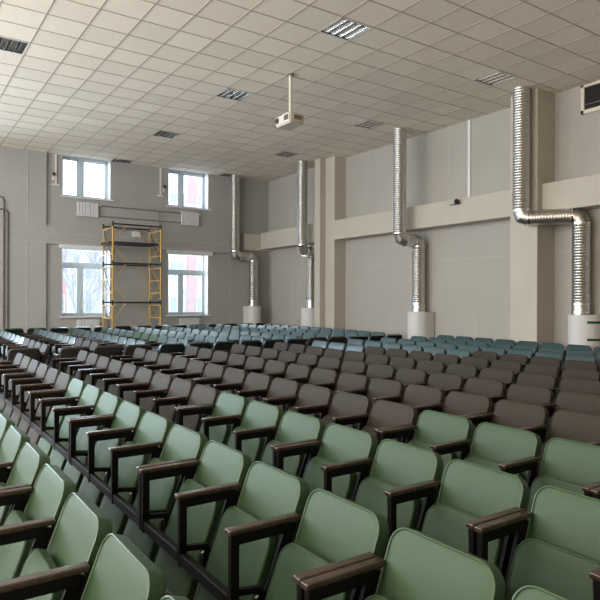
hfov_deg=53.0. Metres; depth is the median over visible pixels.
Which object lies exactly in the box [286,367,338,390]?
chair
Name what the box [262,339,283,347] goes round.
chair
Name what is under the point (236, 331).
chair
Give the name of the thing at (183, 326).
chair
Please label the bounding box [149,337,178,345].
chair
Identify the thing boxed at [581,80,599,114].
window
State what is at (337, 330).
chair
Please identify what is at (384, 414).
chair
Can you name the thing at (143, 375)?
chair
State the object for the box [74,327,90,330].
chair
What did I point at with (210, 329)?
chair
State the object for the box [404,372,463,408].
chair
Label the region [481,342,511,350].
chair
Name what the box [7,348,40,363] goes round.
chair
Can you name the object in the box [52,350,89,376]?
chair
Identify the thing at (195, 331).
chair
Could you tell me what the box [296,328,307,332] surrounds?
chair
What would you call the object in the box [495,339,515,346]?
chair
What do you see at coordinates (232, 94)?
ceiling light
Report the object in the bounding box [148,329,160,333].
chair
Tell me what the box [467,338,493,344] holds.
chair
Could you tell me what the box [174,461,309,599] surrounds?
chair
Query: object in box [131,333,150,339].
chair
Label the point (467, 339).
chair
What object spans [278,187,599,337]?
trim
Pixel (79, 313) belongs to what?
window
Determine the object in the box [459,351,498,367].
chair
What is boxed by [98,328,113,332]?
chair
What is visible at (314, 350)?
chair
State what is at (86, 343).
chair
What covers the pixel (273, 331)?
chair
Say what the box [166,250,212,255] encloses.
box
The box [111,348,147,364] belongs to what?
chair
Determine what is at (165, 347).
chair
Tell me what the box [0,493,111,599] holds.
chair
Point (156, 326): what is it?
chair
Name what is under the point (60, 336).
chair
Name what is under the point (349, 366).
chair
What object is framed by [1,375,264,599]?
floor
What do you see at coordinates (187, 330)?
chair
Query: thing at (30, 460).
chair
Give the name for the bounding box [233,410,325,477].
chair
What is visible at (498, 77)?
ceiling light
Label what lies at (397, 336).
chair
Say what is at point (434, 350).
chair
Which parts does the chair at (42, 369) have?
post, rail, armrest, frame, seat, backrest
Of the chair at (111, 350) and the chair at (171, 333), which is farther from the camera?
the chair at (171, 333)
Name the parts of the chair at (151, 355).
frame, armrest, backrest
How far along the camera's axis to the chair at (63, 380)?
6.41 m
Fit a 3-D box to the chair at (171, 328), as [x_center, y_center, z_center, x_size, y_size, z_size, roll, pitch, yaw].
[-3.689,1.133,16.615,0.463,0.799,0.546,0,0,-34]
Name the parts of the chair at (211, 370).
frame, armrest, backrest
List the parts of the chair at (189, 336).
backrest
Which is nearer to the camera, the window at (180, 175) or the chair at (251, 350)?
the chair at (251, 350)
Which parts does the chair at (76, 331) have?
backrest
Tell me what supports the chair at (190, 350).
on the floor
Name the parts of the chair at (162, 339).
backrest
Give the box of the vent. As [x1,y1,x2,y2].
[284,114,301,119]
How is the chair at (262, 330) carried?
on the floor
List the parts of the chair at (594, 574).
armrest, post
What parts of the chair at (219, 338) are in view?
backrest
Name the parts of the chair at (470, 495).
post, armrest, frame, seat, post, backrest, frame, armrest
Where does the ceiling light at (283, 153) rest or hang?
attached to the ceiling
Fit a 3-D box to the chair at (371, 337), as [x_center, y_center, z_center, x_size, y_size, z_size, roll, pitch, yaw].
[1.635,1.185,13.710,0.557,0.799,0.463,0,0,-34]
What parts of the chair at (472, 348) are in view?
backrest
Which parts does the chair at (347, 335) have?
backrest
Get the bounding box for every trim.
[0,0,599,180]
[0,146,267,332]
[10,150,230,328]
[241,233,270,251]
[261,224,314,249]
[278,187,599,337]
[314,158,325,328]
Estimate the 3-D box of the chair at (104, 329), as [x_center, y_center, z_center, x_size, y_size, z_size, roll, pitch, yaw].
[-5.401,1.124,16.089,0.463,0.799,0.524,0,0,-34]
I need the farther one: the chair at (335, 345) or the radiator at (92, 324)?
the radiator at (92, 324)
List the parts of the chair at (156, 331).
backrest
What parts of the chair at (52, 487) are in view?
frame, armrest, seat, backrest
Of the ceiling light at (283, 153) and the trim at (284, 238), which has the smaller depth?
the ceiling light at (283, 153)
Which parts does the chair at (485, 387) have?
armrest, backrest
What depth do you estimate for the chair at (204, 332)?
14.93 m
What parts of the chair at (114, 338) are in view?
backrest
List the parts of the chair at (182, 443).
post, rail, leg, armrest, frame, post, seat, frame, leg, armrest, backrest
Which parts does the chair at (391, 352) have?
backrest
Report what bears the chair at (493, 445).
on the floor
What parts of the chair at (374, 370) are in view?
backrest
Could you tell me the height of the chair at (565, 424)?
0.799 m
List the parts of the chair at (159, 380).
armrest, frame, seat, backrest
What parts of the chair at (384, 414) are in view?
armrest, frame, post, seat, frame, backrest, armrest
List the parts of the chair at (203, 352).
armrest, backrest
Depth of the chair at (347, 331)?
15.58 m
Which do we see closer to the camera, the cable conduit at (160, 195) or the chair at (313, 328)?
the chair at (313, 328)
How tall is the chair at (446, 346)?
0.799 m
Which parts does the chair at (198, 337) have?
backrest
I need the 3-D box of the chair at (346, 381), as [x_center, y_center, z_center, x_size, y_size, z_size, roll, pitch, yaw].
[0.435,1.211,6.552,0.463,0.799,0.557,0,0,-34]
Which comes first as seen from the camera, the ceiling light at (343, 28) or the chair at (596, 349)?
the ceiling light at (343, 28)
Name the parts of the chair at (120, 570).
frame, armrest, backrest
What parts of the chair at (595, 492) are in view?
armrest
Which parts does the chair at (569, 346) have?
backrest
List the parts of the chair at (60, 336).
seat, backrest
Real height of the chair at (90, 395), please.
0.802 m
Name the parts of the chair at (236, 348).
backrest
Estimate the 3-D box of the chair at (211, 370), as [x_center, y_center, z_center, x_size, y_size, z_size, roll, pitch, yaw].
[-1.201,1.195,7.366,0.463,0.802,0.557,0,0,-34]
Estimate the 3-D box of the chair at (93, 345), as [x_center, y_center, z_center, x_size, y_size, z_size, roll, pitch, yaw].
[-3.865,1.161,10.814,0.463,0.799,0.546,0,0,-34]
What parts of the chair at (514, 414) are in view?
armrest, frame, backrest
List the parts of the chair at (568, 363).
backrest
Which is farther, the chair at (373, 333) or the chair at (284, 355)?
the chair at (373, 333)
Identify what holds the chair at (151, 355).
on the floor
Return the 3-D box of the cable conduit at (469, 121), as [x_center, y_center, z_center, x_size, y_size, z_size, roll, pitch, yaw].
[3.830,-3.232,14.003,0.044,1.851,0.335,0,0,-34]
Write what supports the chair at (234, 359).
on the floor
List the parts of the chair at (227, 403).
post, armrest, frame, seat, backrest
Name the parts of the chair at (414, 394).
armrest, frame, backrest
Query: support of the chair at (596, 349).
on the floor
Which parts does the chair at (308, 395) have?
armrest, frame, seat, backrest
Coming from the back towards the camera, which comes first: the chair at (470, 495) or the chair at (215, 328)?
the chair at (215, 328)
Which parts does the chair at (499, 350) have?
backrest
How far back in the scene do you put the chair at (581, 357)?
9.14 m
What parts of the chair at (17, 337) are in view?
backrest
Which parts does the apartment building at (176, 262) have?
pane, pane, pane, pane, pane, pane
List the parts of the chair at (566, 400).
seat, armrest, frame, backrest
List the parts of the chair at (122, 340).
backrest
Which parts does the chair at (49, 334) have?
backrest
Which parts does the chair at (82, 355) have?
frame, armrest, seat, backrest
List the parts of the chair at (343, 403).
armrest, frame, seat, backrest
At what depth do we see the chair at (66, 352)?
9.81 m
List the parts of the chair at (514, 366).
backrest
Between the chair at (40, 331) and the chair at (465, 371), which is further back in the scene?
the chair at (40, 331)
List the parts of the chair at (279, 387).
armrest, frame, seat, armrest, backrest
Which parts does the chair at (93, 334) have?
backrest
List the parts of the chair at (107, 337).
backrest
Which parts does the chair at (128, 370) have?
armrest, frame, seat, backrest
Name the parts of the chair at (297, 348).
backrest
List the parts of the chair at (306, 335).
backrest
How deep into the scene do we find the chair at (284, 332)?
15.05 m
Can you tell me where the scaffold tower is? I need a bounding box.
[101,221,161,327]
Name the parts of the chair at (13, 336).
backrest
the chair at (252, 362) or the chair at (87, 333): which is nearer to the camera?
the chair at (252, 362)
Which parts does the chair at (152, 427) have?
post, rail, leg, armrest, frame, seat, backrest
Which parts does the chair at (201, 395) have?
post, armrest, frame, seat, frame, armrest, backrest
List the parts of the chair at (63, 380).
post, rail, post, armrest, frame, seat, armrest, backrest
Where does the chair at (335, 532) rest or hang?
on the floor
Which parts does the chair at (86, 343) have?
backrest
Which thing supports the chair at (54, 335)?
on the floor
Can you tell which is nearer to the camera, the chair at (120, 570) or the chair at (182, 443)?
the chair at (120, 570)
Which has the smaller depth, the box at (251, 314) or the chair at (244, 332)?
the chair at (244, 332)
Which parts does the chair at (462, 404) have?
armrest, frame, backrest, seat, armrest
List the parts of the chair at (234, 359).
armrest, backrest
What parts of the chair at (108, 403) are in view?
post, rail, post, armrest, frame, seat, armrest, frame, backrest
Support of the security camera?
attached to the wall at (437, 160)
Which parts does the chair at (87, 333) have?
backrest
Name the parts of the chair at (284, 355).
backrest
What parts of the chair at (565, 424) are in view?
armrest, frame, seat, backrest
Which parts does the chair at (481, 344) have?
backrest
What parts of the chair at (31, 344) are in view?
armrest, backrest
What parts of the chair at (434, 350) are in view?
backrest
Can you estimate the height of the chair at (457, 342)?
0.799 m
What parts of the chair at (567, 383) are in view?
backrest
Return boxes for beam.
[334,190,509,240]
[542,174,599,211]
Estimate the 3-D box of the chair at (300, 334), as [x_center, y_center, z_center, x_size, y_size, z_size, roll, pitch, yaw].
[-0.217,1.167,14.569,0.463,0.799,0.498,0,0,-34]
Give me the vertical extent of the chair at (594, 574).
0.802 m
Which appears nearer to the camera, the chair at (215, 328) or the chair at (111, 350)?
the chair at (111, 350)
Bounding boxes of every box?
[59,244,111,250]
[132,231,140,236]
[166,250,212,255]
[243,306,261,324]
[301,308,313,327]
[407,312,433,338]
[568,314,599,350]
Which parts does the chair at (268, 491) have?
post, rail, leg, armrest, frame, seat, backrest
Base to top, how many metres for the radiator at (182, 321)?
0.500 m
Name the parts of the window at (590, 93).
pane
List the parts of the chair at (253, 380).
frame, armrest, seat, backrest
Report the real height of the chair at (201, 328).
0.799 m
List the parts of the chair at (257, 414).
post, armrest, frame, seat, backrest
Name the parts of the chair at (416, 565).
post, armrest, frame, seat, backrest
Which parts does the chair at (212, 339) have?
backrest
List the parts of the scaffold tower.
post, post, guard rail, guard rail, guard rail, guard rail, guard rail, post, post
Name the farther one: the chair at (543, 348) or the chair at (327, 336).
the chair at (327, 336)
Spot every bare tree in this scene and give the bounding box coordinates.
[62,250,104,312]
[65,250,104,312]
[73,250,104,312]
[169,266,200,311]
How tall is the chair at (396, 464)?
0.802 m
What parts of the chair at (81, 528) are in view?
frame, armrest, seat, backrest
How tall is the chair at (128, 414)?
0.802 m
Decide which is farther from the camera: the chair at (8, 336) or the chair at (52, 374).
the chair at (8, 336)
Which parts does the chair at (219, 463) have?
post, rail, leg, armrest, frame, seat, backrest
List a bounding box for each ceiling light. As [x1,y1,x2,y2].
[0,36,29,54]
[109,158,132,163]
[151,130,180,138]
[216,88,252,101]
[217,173,233,176]
[274,151,298,157]
[319,17,371,40]
[351,119,385,128]
[473,71,518,86]
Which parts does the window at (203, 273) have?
sash, sill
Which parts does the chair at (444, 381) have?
armrest, backrest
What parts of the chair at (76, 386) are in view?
post, rail, armrest, frame, seat, backrest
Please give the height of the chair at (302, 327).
0.799 m
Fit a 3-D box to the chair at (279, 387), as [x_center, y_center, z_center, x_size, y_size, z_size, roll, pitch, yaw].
[-0.300,1.207,6.049,0.463,0.802,0.557,0,0,-34]
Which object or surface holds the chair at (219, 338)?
on the floor
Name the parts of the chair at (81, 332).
backrest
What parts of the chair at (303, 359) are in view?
backrest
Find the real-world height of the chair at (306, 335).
0.799 m
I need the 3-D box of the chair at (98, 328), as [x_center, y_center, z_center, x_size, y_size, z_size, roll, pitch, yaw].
[-5.485,1.121,16.666,0.531,0.799,0.463,0,0,-34]
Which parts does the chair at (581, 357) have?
backrest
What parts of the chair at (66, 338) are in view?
seat, backrest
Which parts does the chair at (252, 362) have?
armrest, backrest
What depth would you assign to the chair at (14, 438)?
3.69 m
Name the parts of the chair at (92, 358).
armrest, frame, seat, backrest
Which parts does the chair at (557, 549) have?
post, armrest, frame, seat, backrest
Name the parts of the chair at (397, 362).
backrest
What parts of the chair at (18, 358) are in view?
backrest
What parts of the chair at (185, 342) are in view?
backrest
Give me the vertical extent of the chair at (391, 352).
0.799 m
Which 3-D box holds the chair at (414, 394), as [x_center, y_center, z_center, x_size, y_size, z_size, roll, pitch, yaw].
[1.029,1.220,5.684,0.463,0.799,0.531,0,0,-34]
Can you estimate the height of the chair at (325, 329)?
0.799 m
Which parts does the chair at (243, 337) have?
backrest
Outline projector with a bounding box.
[275,73,303,129]
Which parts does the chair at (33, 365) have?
seat, frame, armrest, backrest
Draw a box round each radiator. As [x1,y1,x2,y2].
[76,319,101,330]
[77,202,100,217]
[179,318,200,327]
[181,211,200,225]
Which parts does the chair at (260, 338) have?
backrest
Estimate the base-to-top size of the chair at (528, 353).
0.799 m
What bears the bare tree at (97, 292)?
on the ground
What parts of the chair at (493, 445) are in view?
armrest, frame, seat, backrest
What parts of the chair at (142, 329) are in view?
backrest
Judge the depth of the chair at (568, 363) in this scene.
8.22 m
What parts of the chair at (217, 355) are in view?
armrest, backrest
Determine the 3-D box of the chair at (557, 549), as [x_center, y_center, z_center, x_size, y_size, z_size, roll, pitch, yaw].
[1.071,1.234,2.465,0.463,0.802,0.521,0,0,-34]
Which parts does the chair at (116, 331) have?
backrest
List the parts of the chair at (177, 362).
armrest, frame, backrest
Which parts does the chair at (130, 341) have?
backrest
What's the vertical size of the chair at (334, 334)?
0.799 m
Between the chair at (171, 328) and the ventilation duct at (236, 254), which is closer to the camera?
the chair at (171, 328)
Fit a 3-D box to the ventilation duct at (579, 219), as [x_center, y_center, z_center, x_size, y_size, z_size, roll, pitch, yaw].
[4.841,-1.940,11.629,1.411,4.429,0.388,0,0,22]
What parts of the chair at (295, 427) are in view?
post, armrest, frame, post, seat, frame, armrest, backrest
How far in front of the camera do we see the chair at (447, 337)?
13.59 m
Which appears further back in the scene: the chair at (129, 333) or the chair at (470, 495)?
the chair at (129, 333)
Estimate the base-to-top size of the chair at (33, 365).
0.802 m
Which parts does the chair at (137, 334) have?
backrest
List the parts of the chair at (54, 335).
backrest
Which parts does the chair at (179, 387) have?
post, armrest, frame, seat, backrest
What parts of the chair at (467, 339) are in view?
backrest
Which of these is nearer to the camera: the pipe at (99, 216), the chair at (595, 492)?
the chair at (595, 492)
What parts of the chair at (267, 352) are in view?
backrest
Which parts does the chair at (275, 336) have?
backrest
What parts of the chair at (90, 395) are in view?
post, rail, armrest, frame, seat, backrest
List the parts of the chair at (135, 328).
backrest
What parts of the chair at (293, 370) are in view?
armrest, frame, backrest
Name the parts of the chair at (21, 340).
backrest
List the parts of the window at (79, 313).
sash, sill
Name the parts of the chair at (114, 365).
armrest, frame, seat, backrest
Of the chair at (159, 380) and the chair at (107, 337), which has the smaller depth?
the chair at (159, 380)
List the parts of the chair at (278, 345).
backrest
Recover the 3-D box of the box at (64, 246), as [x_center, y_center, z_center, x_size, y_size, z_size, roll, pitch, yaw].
[-6.274,-1.542,17.737,1.540,0.120,0.110,0,0,-34]
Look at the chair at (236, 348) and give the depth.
10.64 m
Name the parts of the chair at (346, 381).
armrest, frame, armrest, backrest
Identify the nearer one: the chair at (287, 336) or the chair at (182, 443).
the chair at (182, 443)
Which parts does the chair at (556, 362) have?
backrest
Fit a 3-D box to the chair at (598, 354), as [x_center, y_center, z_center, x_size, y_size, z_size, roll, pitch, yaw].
[4.848,1.227,9.570,0.463,0.799,0.557,0,0,-34]
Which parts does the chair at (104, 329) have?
backrest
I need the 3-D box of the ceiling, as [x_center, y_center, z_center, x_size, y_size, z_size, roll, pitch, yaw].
[-1.498,-4.178,7.597,16.080,0.001,22.250,0,0,-34]
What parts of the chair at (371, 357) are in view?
backrest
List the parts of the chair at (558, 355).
backrest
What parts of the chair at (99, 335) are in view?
backrest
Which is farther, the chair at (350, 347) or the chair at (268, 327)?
the chair at (268, 327)
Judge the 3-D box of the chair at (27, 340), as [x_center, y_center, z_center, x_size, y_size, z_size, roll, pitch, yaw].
[-5.453,1.145,11.622,0.463,0.799,0.546,0,0,-34]
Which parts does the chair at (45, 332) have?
backrest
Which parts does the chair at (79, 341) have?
backrest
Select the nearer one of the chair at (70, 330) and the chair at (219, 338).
the chair at (219, 338)
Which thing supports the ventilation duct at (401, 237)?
on the box at (418, 323)
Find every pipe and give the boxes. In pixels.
[0,196,4,329]
[0,208,8,327]
[99,216,180,222]
[101,205,180,212]
[157,212,159,322]
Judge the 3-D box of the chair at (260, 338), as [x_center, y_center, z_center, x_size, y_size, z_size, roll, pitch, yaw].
[-1.042,1.170,12.745,0.463,0.799,0.546,0,0,-34]
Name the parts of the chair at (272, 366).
armrest, frame, backrest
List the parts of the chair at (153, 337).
backrest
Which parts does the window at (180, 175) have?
sash, sill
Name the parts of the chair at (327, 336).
backrest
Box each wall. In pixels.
[46,153,229,330]
[268,80,599,349]
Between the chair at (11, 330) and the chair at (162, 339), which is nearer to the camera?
the chair at (162, 339)
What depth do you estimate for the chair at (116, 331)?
15.29 m
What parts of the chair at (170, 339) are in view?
backrest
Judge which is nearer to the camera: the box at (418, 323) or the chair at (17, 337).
the chair at (17, 337)
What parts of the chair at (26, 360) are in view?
seat, frame, armrest, backrest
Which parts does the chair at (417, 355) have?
backrest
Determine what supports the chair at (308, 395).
on the floor
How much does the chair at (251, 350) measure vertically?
0.799 m
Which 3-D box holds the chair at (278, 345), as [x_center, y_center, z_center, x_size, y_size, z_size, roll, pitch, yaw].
[-0.496,1.182,11.070,0.463,0.799,0.505,0,0,-34]
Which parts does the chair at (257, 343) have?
backrest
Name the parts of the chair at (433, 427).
armrest, frame, seat, backrest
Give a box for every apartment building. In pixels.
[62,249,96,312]
[102,176,201,311]
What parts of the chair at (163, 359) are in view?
armrest, frame, backrest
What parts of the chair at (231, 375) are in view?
frame, armrest, seat, backrest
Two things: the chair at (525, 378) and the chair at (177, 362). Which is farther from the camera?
the chair at (177, 362)
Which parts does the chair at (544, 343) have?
backrest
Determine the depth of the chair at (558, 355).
9.57 m
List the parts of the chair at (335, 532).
post, leg, armrest, frame, post, seat, frame, armrest, backrest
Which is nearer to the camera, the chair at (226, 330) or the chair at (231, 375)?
the chair at (231, 375)
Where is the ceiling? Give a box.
[0,0,599,181]
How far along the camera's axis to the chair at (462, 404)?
5.31 m
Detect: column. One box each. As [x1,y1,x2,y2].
[325,156,345,329]
[510,88,554,350]
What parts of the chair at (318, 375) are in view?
armrest, frame, backrest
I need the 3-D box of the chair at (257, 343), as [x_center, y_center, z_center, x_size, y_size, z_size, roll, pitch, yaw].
[-1.055,1.175,11.869,0.557,0.799,0.463,0,0,-34]
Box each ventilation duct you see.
[230,175,257,305]
[296,161,313,307]
[393,128,425,311]
[512,86,590,314]
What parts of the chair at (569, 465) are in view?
armrest, frame, seat, backrest, armrest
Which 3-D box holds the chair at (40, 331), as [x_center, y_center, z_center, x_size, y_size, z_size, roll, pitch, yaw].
[-6.511,1.123,14.684,0.463,0.799,0.546,0,0,-34]
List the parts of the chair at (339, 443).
post, armrest, frame, seat, backrest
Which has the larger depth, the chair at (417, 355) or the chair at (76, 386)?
the chair at (417, 355)
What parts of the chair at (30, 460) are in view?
seat, frame, armrest, armrest, frame, backrest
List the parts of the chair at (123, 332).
backrest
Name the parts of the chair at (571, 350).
backrest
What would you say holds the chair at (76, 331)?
on the floor
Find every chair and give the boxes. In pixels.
[0,332,12,348]
[0,334,15,353]
[0,335,20,359]
[0,336,24,360]
[0,353,25,388]
[0,356,32,410]
[0,359,41,417]
[0,412,14,444]
[0,425,29,483]
[0,442,49,525]
[0,464,75,580]
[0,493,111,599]
[0,533,165,599]
[2,338,31,360]
[3,328,24,334]
[3,363,51,426]
[7,340,36,354]
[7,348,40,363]
[10,367,61,433]
[17,328,38,338]
[19,372,73,444]
[21,329,43,337]
[25,330,48,341]
[27,328,46,333]
[29,331,53,339]
[29,378,87,455]
[33,333,58,344]
[33,341,42,348]
[39,334,64,364]
[39,343,49,363]
[39,384,103,470]
[43,335,70,367]
[49,337,76,364]
[50,327,68,332]
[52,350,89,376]
[52,392,122,491]
[53,346,89,372]
[54,327,74,333]
[55,338,83,358]
[58,328,80,334]
[59,353,99,379]
[61,340,91,347]
[65,329,85,336]
[68,400,145,506]
[69,356,111,384]
[71,330,91,336]
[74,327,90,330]
[76,332,97,339]
[79,359,124,389]
[80,333,104,340]
[86,411,173,534]
[89,334,112,341]
[89,342,100,352]
[90,363,139,395]
[92,327,107,331]
[92,335,119,342]
[93,345,123,360]
[94,326,110,331]
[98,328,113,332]
[101,337,128,345]
[103,367,155,403]
[104,329,120,335]
[107,338,136,354]
[109,330,126,335]
[109,424,207,562]
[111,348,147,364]
[114,326,130,329]
[118,372,173,412]
[119,331,134,337]
[121,340,146,350]
[121,350,160,368]
[124,344,151,354]
[126,332,142,339]
[127,326,139,330]
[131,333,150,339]
[132,353,174,372]
[134,327,145,331]
[134,378,195,422]
[139,440,251,599]
[141,328,153,333]
[142,334,158,342]
[146,336,168,351]
[146,356,189,377]
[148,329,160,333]
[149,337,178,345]
[152,343,184,354]
[153,325,167,329]
[153,384,219,431]
[155,330,168,335]
[158,338,189,348]
[159,359,206,381]
[161,325,169,329]
[161,595,188,599]
[166,346,199,357]
[167,331,177,337]
[168,326,176,330]
[173,325,186,327]
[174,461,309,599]
[175,327,184,331]
[175,363,226,387]
[176,332,186,338]
[176,391,248,444]
[179,333,195,339]
[180,348,214,360]
[183,328,192,332]
[187,342,211,348]
[190,334,205,341]
[190,350,229,363]
[191,329,200,334]
[192,336,216,344]
[194,367,247,393]
[196,326,204,330]
[200,330,209,335]
[202,400,283,463]
[204,326,212,331]
[206,353,247,368]
[209,331,219,336]
[211,337,228,349]
[212,327,221,332]
[213,341,236,352]
[214,372,272,401]
[217,332,229,338]
[221,328,230,332]
[221,344,246,354]
[222,356,266,372]
[225,489,388,599]
[229,333,240,341]
[229,335,252,341]
[230,329,240,333]
[230,346,262,356]
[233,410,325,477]
[236,336,264,347]
[237,377,300,412]
[239,340,261,346]
[240,330,250,334]
[241,359,287,376]
[247,348,279,359]
[249,327,259,331]
[250,331,261,335]
[259,328,269,332]
[261,332,273,338]
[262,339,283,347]
[263,342,289,350]
[264,363,311,383]
[265,333,285,339]
[265,350,298,363]
[265,384,333,417]
[266,326,275,329]
[269,329,279,333]
[274,423,377,499]
[279,344,306,352]
[280,330,291,334]
[283,353,318,366]
[284,335,298,342]
[285,338,305,344]
[286,328,296,331]
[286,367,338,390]
[291,331,303,336]
[295,391,372,428]
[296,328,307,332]
[298,346,324,354]
[299,332,315,344]
[300,326,309,329]
[300,527,504,599]
[305,334,329,341]
[305,337,326,345]
[306,340,328,349]
[307,356,341,370]
[308,329,319,334]
[310,327,320,330]
[310,372,369,394]
[317,348,344,360]
[319,330,331,335]
[321,328,332,331]
[321,439,442,570]
[324,342,345,351]
[328,336,346,343]
[330,331,344,336]
[330,360,367,375]
[332,329,344,332]
[332,400,417,472]
[339,351,365,362]
[343,344,364,351]
[343,378,404,405]
[345,330,357,333]
[345,333,358,342]
[346,335,365,343]
[346,339,364,346]
[353,363,395,383]
[357,331,370,339]
[362,353,389,375]
[364,340,382,348]
[364,346,385,356]
[365,332,384,339]
[365,335,384,341]
[370,367,427,402]
[372,384,444,415]
[379,410,473,503]
[380,337,396,343]
[382,342,401,353]
[384,356,416,378]
[384,459,529,580]
[385,348,407,363]
[386,334,401,341]
[390,351,432,361]
[395,360,445,375]
[397,339,415,346]
[402,344,422,352]
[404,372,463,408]
[408,346,445,360]
[410,336,427,342]
[414,391,492,452]
[415,353,459,372]
[416,340,435,348]
[423,342,456,350]
[426,363,478,391]
[428,337,446,344]
[431,422,541,499]
[432,348,470,363]
[437,335,453,340]
[441,377,505,419]
[445,356,489,376]
[446,336,472,342]
[446,344,480,353]
[447,339,466,346]
[457,340,488,348]
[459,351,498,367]
[464,367,515,398]
[464,399,548,456]
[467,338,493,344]
[471,346,505,356]
[474,486,599,599]
[478,360,522,383]
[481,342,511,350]
[488,384,553,404]
[489,353,528,371]
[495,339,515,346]
[498,348,532,359]
[498,438,599,520]
[504,372,556,390]
[506,344,536,352]
[512,341,538,348]
[512,585,572,599]
[515,363,559,377]
[517,409,599,478]
[522,356,561,371]
[528,351,562,363]
[533,346,564,357]
[537,342,563,350]
[541,391,599,440]
[548,377,599,411]
[554,367,599,398]
[557,360,598,385]
[561,353,596,374]
[562,348,594,367]
[563,344,591,360]
[587,440,599,445]
[589,567,599,599]
[590,487,599,499]
[593,346,599,356]
[596,351,599,363]
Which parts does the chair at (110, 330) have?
backrest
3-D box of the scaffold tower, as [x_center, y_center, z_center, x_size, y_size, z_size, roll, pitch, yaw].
[-5.008,-0.364,17.909,1.570,3.767,1.020,0,0,-34]
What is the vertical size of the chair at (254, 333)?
0.799 m
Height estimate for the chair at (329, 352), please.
0.799 m
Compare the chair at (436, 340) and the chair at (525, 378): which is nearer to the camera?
the chair at (525, 378)
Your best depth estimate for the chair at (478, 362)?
8.55 m
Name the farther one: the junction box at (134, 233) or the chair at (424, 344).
the junction box at (134, 233)
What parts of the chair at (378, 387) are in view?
armrest, frame, backrest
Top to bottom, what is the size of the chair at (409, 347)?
0.799 m
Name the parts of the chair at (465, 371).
backrest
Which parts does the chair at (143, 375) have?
post, frame, armrest, seat, armrest, backrest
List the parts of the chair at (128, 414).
post, rail, armrest, frame, seat, backrest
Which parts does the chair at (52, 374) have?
post, rail, armrest, frame, seat, backrest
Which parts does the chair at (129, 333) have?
backrest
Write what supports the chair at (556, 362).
on the floor
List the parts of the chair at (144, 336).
backrest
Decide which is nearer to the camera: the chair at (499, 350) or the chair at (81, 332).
the chair at (499, 350)
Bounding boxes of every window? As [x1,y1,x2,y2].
[59,248,111,317]
[60,155,113,201]
[166,170,210,210]
[166,253,210,315]
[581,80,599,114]
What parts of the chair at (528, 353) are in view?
backrest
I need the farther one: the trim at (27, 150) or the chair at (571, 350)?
the trim at (27, 150)
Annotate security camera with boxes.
[450,199,460,205]
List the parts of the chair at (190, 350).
backrest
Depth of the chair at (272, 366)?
7.96 m
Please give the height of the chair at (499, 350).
0.799 m
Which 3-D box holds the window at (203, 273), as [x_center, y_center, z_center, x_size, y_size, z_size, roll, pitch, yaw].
[-3.706,-0.505,19.726,1.530,2.055,0.450,0,0,-34]
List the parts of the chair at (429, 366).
backrest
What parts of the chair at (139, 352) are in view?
frame, armrest, backrest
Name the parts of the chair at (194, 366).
frame, armrest, backrest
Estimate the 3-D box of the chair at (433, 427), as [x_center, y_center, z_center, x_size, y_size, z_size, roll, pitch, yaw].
[0.906,1.224,4.285,0.463,0.802,0.521,0,0,-34]
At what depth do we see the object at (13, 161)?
16.98 m
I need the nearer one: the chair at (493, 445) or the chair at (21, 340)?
the chair at (493, 445)
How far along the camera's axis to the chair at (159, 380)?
6.49 m
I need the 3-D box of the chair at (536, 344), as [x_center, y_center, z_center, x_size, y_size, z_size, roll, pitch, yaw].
[4.334,1.212,11.812,0.463,0.799,0.531,0,0,-34]
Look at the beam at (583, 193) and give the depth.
11.36 m
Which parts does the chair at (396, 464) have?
post, armrest, frame, seat, backrest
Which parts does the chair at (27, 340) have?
backrest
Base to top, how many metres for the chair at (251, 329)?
0.799 m
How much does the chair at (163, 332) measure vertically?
0.799 m
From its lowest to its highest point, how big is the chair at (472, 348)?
0.799 m
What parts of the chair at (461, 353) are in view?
backrest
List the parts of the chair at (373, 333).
backrest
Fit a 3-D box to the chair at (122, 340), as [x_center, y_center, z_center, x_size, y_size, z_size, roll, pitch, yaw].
[-3.746,1.155,12.155,0.463,0.799,0.498,0,0,-34]
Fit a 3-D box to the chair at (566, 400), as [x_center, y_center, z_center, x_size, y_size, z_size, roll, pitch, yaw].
[2.372,1.231,5.298,0.463,0.799,0.505,0,0,-34]
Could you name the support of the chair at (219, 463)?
on the floor
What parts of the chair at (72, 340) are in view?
backrest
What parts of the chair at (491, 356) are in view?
backrest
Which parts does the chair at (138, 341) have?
backrest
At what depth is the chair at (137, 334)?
13.99 m
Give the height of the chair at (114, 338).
0.799 m
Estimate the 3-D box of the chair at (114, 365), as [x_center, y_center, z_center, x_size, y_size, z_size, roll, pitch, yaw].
[-2.533,1.184,7.735,0.463,0.802,0.521,0,0,-34]
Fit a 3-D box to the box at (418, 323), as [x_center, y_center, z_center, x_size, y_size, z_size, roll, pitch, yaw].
[2.919,0.938,14.865,0.508,1.296,0.592,0,0,-34]
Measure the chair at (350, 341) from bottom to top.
0.799 m
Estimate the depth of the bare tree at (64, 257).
27.17 m
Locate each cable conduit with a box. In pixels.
[52,154,58,185]
[157,168,163,196]
[468,119,470,196]
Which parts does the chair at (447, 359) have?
backrest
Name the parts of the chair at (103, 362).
frame, armrest, seat, backrest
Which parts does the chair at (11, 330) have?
backrest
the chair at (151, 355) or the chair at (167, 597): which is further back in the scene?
the chair at (151, 355)
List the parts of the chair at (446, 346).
backrest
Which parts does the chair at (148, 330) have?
backrest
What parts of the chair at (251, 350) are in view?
backrest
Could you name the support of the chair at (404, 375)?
on the floor
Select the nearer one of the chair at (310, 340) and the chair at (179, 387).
the chair at (179, 387)
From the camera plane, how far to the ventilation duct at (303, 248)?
18.07 m
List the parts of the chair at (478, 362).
backrest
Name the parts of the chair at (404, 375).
backrest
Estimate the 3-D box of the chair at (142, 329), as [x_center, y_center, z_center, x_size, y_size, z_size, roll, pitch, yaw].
[-4.394,1.131,16.133,0.463,0.799,0.546,0,0,-34]
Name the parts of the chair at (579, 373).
backrest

